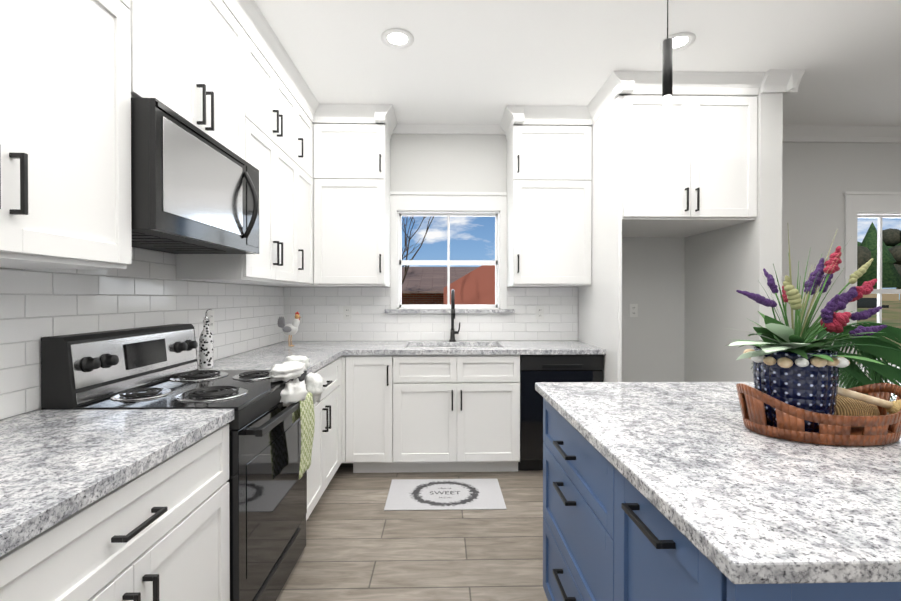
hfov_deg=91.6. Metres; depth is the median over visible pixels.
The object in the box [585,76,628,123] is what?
crown molding
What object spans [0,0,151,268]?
upper cabinet
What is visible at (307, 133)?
upper cabinet
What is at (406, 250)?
tree
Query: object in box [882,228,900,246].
tree
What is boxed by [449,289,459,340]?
faucet
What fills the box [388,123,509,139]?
crown molding
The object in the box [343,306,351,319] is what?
outlet
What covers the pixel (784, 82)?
crown molding
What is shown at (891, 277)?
tree
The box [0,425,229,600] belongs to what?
base cabinet
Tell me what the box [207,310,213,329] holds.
outlet
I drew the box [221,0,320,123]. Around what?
crown molding
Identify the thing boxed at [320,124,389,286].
upper cabinet
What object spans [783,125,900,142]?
crown molding
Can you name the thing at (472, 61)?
ceiling
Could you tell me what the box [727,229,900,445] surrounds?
basket centerpiece
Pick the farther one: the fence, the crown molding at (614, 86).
the fence
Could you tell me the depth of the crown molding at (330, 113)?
3.34 m
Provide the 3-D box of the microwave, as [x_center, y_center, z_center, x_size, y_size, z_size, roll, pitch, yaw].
[-1.129,-0.439,1.796,0.485,0.423,0.800,0,0,-1]
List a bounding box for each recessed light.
[381,28,413,48]
[659,32,695,51]
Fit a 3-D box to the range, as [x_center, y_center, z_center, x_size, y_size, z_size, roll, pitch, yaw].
[-0.986,0.693,1.833,0.753,1.148,0.749,0,0,-1]
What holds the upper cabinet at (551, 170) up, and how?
attached to the wall at (819, 173)
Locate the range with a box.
[41,324,323,600]
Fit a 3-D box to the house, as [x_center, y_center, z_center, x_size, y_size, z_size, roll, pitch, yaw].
[2.677,0.062,18.989,9.900,3.070,8.800,0,0,-1]
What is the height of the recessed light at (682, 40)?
0.007 m
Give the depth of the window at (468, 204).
3.72 m
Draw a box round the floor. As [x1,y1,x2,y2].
[276,463,547,600]
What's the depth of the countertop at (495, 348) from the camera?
3.14 m
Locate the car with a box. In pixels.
[857,298,888,307]
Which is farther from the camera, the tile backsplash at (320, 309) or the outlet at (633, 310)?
the outlet at (633, 310)
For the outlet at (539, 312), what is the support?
attached to the tile backsplash at (320, 309)
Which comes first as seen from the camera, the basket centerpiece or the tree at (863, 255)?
the basket centerpiece
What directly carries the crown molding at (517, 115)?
attached to the wall at (819, 173)
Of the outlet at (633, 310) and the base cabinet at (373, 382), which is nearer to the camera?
the base cabinet at (373, 382)
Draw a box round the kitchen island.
[535,389,900,600]
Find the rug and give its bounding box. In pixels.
[384,479,506,510]
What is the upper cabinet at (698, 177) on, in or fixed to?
attached to the wall at (688, 300)
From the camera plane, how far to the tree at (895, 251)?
67.93 m
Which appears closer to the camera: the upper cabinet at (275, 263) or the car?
the upper cabinet at (275, 263)
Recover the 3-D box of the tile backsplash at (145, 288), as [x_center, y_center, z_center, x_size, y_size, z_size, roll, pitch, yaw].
[-1.368,0.065,1.655,0.006,0.584,4.110,0,0,-1]
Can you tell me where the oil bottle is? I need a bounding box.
[199,309,212,367]
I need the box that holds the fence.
[862,294,900,300]
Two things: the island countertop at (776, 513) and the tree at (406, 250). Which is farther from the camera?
the tree at (406, 250)
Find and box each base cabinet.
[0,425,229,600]
[306,361,339,520]
[344,353,403,472]
[404,357,519,471]
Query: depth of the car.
41.86 m
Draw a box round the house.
[402,265,494,304]
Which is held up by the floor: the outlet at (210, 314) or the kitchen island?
the kitchen island
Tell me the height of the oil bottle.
0.310 m
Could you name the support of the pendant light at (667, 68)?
hanging from the ceiling
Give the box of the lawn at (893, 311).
[857,300,900,318]
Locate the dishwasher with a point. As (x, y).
(534, 369)
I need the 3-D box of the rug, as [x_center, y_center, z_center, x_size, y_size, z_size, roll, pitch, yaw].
[-0.035,1.257,2.857,0.740,0.008,0.440,0,0,-1]
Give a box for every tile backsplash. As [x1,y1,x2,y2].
[0,248,283,419]
[284,287,577,340]
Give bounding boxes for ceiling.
[254,0,900,125]
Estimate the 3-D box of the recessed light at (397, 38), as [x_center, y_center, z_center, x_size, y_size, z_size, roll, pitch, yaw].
[-0.297,-1.471,2.462,0.184,0.007,0.184,0,0,-1]
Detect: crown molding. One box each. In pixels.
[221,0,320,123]
[321,104,396,131]
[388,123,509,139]
[501,105,592,131]
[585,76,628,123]
[745,72,800,96]
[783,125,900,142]
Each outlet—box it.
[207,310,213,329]
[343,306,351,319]
[536,306,543,319]
[629,304,637,316]
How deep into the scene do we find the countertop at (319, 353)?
2.79 m
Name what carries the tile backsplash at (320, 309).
attached to the wall at (819, 173)
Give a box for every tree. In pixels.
[402,216,433,284]
[402,233,425,267]
[857,222,900,288]
[857,246,870,269]
[874,245,900,288]
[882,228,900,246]
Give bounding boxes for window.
[385,191,514,312]
[843,191,900,380]
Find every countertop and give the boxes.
[0,409,233,560]
[198,341,355,373]
[344,341,605,356]
[535,381,900,588]
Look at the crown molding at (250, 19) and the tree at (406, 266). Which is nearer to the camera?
the crown molding at (250, 19)
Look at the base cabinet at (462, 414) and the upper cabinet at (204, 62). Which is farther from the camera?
the base cabinet at (462, 414)
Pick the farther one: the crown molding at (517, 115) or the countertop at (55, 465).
the crown molding at (517, 115)
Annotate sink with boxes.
[408,345,487,348]
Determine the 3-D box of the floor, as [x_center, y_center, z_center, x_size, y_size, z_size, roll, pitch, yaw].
[2.383,1.338,0.593,7.760,0.120,6.710,0,0,-1]
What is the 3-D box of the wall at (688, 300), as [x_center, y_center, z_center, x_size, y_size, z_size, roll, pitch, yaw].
[2.105,-0.111,3.327,0.150,2.740,0.870,0,0,-1]
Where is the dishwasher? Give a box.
[518,354,603,470]
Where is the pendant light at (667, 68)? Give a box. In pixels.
[662,0,672,133]
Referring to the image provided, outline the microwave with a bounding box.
[131,98,258,253]
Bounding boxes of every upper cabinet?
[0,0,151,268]
[152,0,255,167]
[176,48,295,286]
[296,102,319,286]
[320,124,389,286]
[507,124,595,287]
[596,95,756,239]
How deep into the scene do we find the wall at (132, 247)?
2.30 m
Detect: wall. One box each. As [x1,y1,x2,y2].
[0,247,279,409]
[390,134,900,381]
[684,86,787,381]
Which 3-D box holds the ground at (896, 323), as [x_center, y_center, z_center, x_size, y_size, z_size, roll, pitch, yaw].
[13.819,1.387,62.373,150.000,0.200,115.740,0,0,-1]
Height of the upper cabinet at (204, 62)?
0.696 m
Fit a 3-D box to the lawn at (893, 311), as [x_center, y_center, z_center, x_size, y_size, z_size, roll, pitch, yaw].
[43.605,2.212,72.877,124.000,5.200,84.000,0,0,-1]
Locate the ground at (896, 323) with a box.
[857,319,900,363]
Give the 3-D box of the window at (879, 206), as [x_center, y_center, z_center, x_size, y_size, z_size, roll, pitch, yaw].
[3.979,-0.107,3.871,1.160,1.667,0.200,0,0,-1]
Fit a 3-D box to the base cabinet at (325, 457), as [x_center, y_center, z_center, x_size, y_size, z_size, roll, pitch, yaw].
[-1.073,0.826,2.620,0.630,0.873,0.820,0,0,-1]
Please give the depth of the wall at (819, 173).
3.78 m
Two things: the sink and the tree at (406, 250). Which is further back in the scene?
the tree at (406, 250)

